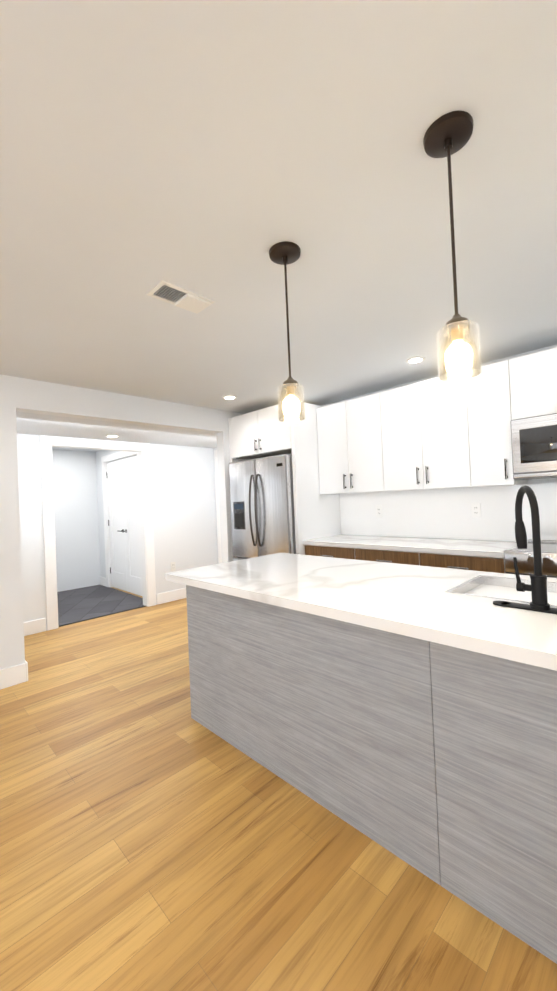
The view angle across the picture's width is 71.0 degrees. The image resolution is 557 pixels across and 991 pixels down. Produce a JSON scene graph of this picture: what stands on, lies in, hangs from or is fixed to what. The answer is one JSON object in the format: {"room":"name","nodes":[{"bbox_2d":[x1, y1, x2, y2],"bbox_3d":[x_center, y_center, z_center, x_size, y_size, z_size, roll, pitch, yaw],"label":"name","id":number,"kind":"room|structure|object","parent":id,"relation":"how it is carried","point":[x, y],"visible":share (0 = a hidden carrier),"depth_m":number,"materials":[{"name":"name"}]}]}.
{"room":"kitchen","nodes":[
{"label":"kitchen","id":0,"kind":"room"},
{"bbox_2d":[52,447,99,451],"bbox_3d":[-3.164,-0.851,5.388,1.930,0.150,1.970,-2,-1,-45],"label":"ceiling","id":1,"kind":"structure","parent":0,"point":[74,449],"depth_m":6.41,"materials":[{"name":"paint"}]},
{"bbox_2d":[16,411,216,447],"bbox_3d":[-3.610,-0.795,2.551,8.500,0.290,1.170,-2,-1,-45],"label":"ceiling","id":2,"kind":"structure","parent":0,"point":[41,424],"depth_m":4.28,"materials":[{"name":"paint"}]},
{"bbox_2d":[0,374,242,669],"bbox_3d":[-3.112,0.293,2.069,8.480,2.385,0.130,-2,-1,-45],"label":"wall","id":3,"kind":"structure","parent":0,"point":[184,508],"depth_m":4.49,"materials":[{"name":"paint"}]},
{"bbox_2d":[0,660,27,689],"bbox_3d":[-4.001,1.439,1.046,5.726,0.145,0.046,-2,-1,-45],"label":"baseboard","id":4,"kind":"structure","parent":3,"relation":"attached to","point":[13,675],"depth_m":2.98,"materials":[{"name":"white wood"}]},
{"bbox_2d":[24,618,45,635],"bbox_3d":[-4.747,1.484,2.115,6.170,0.145,0.016,-2,-1,-45],"label":"baseboard","id":5,"kind":"structure","parent":3,"relation":"attached to","point":[39,625],"depth_m":4.21,"materials":[{"name":"white wood"}]},
{"bbox_2d":[39,435,155,630],"bbox_3d":[-2.179,0.398,4.803,1.298,2.158,0.150,-2,-1,-45],"label":"trim","id":6,"kind":"structure","parent":3,"relation":"attached to","point":[141,451],"depth_m":5.03,"materials":[{"name":"white wood"}]},
{"bbox_2d":[100,576,105,585],"bbox_3d":[-2.980,1.461,6.635,0.016,0.145,0.280,-2,-1,-45],"label":"baseboard","id":7,"kind":"structure","parent":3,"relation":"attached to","point":[102,579],"depth_m":6.61,"materials":[{"name":"white wood"}]},
{"bbox_2d":[106,455,142,595],"bbox_3d":[-2.392,0.459,6.046,0.087,2.058,1.235,-2,-1,-45],"label":"closet doors","id":8,"kind":"structure","parent":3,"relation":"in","point":[124,528],"depth_m":6.04,"materials":[{"name":"white wood"}]},
{"bbox_2d":[156,588,186,604],"bbox_3d":[-1.256,1.375,5.558,1.020,0.145,0.040,-2,-1,-45],"label":"baseboard","id":9,"kind":"structure","parent":3,"relation":"attached to","point":[178,594],"depth_m":5.35,"materials":[{"name":"white wood"}]},
{"bbox_2d":[171,562,175,570],"bbox_3d":[-1.457,0.981,5.401,0.074,0.120,0.008,-2,-1,-45],"label":"electrical outlet","id":10,"kind":"object","parent":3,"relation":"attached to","point":[173,566],"visible":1,"depth_m":5.40,"materials":[{"name":"white plastic"}]},
{"bbox_2d":[214,450,221,563],"bbox_3d":[-0.510,0.354,5.577,0.150,2.120,1.068,-2,-1,-45],"label":"trim","id":11,"kind":"structure","parent":3,"relation":"attached to","point":[215,451],"depth_m":5.87,"materials":[{"name":"white wood"}]},
{"bbox_2d":[0,587,556,990],"bbox_3d":[-1.881,1.512,4.573,14.700,0.100,12.150,-2,-1,-45],"label":"floor","id":12,"kind":"structure","parent":0,"point":[154,836],"depth_m":1.43,"materials":[{"name":"brown wood"}]},
{"bbox_2d":[57,585,145,626],"bbox_3d":[-3.029,1.517,5.327,1.930,0.007,2.065,-2,-1,-45],"label":"floor","id":13,"kind":"structure","parent":12,"relation":"on","point":[77,605],"depth_m":5.40,"materials":[{"name":"black tile"}]},
{"bbox_2d":[229,454,295,560],"bbox_3d":[0.026,0.480,4.341,0.813,1.765,0.910,-2,-1,-45],"label":"fridge","id":14,"kind":"object","parent":12,"relation":"on","point":[262,507],"visible":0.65,"depth_m":4.04,"materials":[{"name":"grey metal"}]},
{"bbox_2d":[228,403,340,557],"bbox_3d":[0.061,0.226,4.394,0.731,2.300,1.027,-2,-1,-45],"label":"surround","id":15,"kind":"object","parent":12,"relation":"on","point":[262,433],"visible":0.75,"depth_m":4.00,"materials":[{"name":"white paint"}]},
{"bbox_2d":[303,535,382,558],"bbox_3d":[0.698,0.903,3.845,0.610,0.880,0.589,-2,-1,-45],"label":"base cabinet","id":16,"kind":"object","parent":12,"relation":"on","point":[342,547],"depth_m":3.61,"materials":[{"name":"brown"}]},
{"bbox_2d":[186,581,556,963],"bbox_3d":[0.829,0.888,1.664,0.900,0.848,3.040,-2,-1,-45],"label":"kitchen island","id":17,"kind":"object","parent":12,"relation":"on","point":[406,713],"depth_m":1.40,"materials":[{"name":"grey wood"}]},
{"bbox_2d":[165,553,556,672],"bbox_3d":[0.770,0.446,1.735,1.055,0.042,3.190,-2,-1,-45],"label":"island countertop","id":18,"kind":"structure","parent":17,"relation":"on","point":[422,603],"depth_m":1.69,"materials":[{"name":"white stone"}]},
{"bbox_2d":[493,485,556,613],"bbox_3d":[0.995,0.185,1.472,0.227,0.452,0.310,-2,-1,-45],"label":"faucet","id":19,"kind":"object","parent":18,"relation":"on","point":[537,587],"visible":1,"depth_m":1.41,"materials":[{"name":"black metal"}]},
{"bbox_2d":[355,539,438,564],"bbox_3d":[1.112,0.880,3.426,0.610,0.880,0.590,-2,-1,-45],"label":"base cabinet","id":20,"kind":"object","parent":12,"relation":"on","point":[400,551],"depth_m":3.21,"materials":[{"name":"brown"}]},
{"bbox_2d":[419,543,516,572],"bbox_3d":[1.527,0.858,3.007,0.610,0.880,0.590,-2,-1,-45],"label":"base cabinet","id":21,"kind":"object","parent":12,"relation":"on","point":[481,555],"depth_m":2.80,"materials":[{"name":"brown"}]},
{"bbox_2d":[504,539,556,577],"bbox_3d":[1.969,0.792,2.494,0.695,0.922,0.758,-2,-1,-45],"label":"range","id":22,"kind":"object","parent":12,"relation":"on","point":[525,560],"visible":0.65,"depth_m":2.49,"materials":[{"name":"grey metal"}]},
{"bbox_2d":[0,0,556,413],"bbox_3d":[-1.514,-1.039,0.428,8.760,0.100,4.810,-2,-1,-45],"label":"ceiling","id":23,"kind":"structure","parent":0,"point":[215,150],"depth_m":1.34,"materials":[{"name":"paint"}]},
{"bbox_2d":[147,280,214,313],"bbox_3d":[-0.496,-1.004,1.996,0.300,0.020,0.160,-2,-1,-45],"label":"ceiling vent","id":24,"kind":"object","parent":23,"relation":"in","point":[165,291],"visible":1,"depth_m":1.98,"materials":[{"name":"white plastic"}]},
{"bbox_2d":[222,395,236,399],"bbox_3d":[-0.494,-0.987,3.934,0.150,0.008,0.150,-2,-1,-45],"label":"recessed light","id":25,"kind":"object","parent":23,"relation":"in","point":[229,397],"visible":0.98,"depth_m":3.91,"materials":[{"name":"white plastic"}]},
{"bbox_2d":[269,241,305,421],"bbox_3d":[0.042,-0.682,1.662,0.136,0.716,0.136,-2,-1,-45],"label":"pendant light","id":26,"kind":"object","parent":23,"relation":"hanging from","point":[284,253],"visible":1,"depth_m":1.64,"materials":[{"name":"brown metal"}]},
{"bbox_2d":[405,356,424,363],"bbox_3d":[1.077,-1.064,3.071,0.150,0.008,0.150,-2,-1,-45],"label":"recessed light","id":27,"kind":"object","parent":23,"relation":"in","point":[416,359],"visible":1,"depth_m":3.05,"materials":[{"name":"white plastic"}]},
{"bbox_2d":[423,111,481,381],"bbox_3d":[0.514,-0.708,1.145,0.136,0.716,0.136,-2,-1,-45],"label":"pendant light","id":28,"kind":"object","parent":23,"relation":"hanging from","point":[448,135],"visible":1,"depth_m":1.13,"materials":[{"name":"brown metal"}]},
{"bbox_2d":[321,344,556,541],"bbox_3d":[-0.717,0.201,5.795,0.130,2.450,11.410,-2,-1,-45],"label":"wall","id":29,"kind":"structure","parent":0,"point":[544,480],"depth_m":3.22,"materials":[{"name":"paint"}]},
{"bbox_2d":[316,392,383,494],"bbox_3d":[0.793,-0.477,3.905,0.350,0.890,0.744,-2,-1,-45],"label":"upper cabinet","id":30,"kind":"object","parent":29,"relation":"attached to","point":[350,441],"depth_m":3.75,"materials":[{"name":"white wood"}]},
{"bbox_2d":[380,370,471,490],"bbox_3d":[1.316,-0.505,3.376,0.350,0.890,0.743,-2,-1,-45],"label":"upper cabinet","id":31,"kind":"object","parent":29,"relation":"attached to","point":[435,433],"depth_m":3.22,"materials":[{"name":"white wood"}]},
{"bbox_2d":[339,483,556,541],"bbox_3d":[1.915,0.136,3.034,0.009,0.446,3.514,-2,-1,-45],"label":"backsplash","id":32,"kind":"structure","parent":29,"relation":"attached to","point":[445,513],"depth_m":3.44,"materials":[{"name":"white"}]},
{"bbox_2d":[376,505,382,516],"bbox_3d":[1.013,0.160,3.932,0.008,0.120,0.074,-2,-1,-45],"label":"electrical outlet","id":33,"kind":"object","parent":32,"relation":"attached to","point":[379,511],"visible":1,"depth_m":3.93,"materials":[{"name":"white plastic"}]},
{"bbox_2d":[471,503,480,516],"bbox_3d":[1.659,0.125,3.278,0.008,0.120,0.074,-2,-1,-45],"label":"electrical outlet","id":34,"kind":"object","parent":32,"relation":"attached to","point":[476,509],"visible":1,"depth_m":3.27,"materials":[{"name":"white plastic"}]},
{"bbox_2d":[468,359,526,486],"bbox_3d":[1.680,-0.525,3.008,0.350,0.890,0.294,-2,-1,-45],"label":"upper cabinet","id":35,"kind":"object","parent":29,"relation":"attached to","point":[489,392],"depth_m":2.87,"materials":[{"name":"white wood"}]},
{"bbox_2d":[512,347,556,419],"bbox_3d":[2.035,-0.775,2.642,0.350,0.430,0.743,-2,-1,-45],"label":"upper cabinet","id":36,"kind":"object","parent":29,"relation":"attached to","point":[534,375],"depth_m":2.67,"materials":[{"name":"white wood"}]},
{"bbox_2d":[510,413,556,478],"bbox_3d":[2.019,-0.342,2.602,0.443,0.415,0.734,-2,-1,-45],"label":"microwave","id":37,"kind":"object","parent":36,"relation":"attached to","point":[534,446],"visible":0.94,"depth_m":2.64,"materials":[{"name":"grey metal"}]}
]}

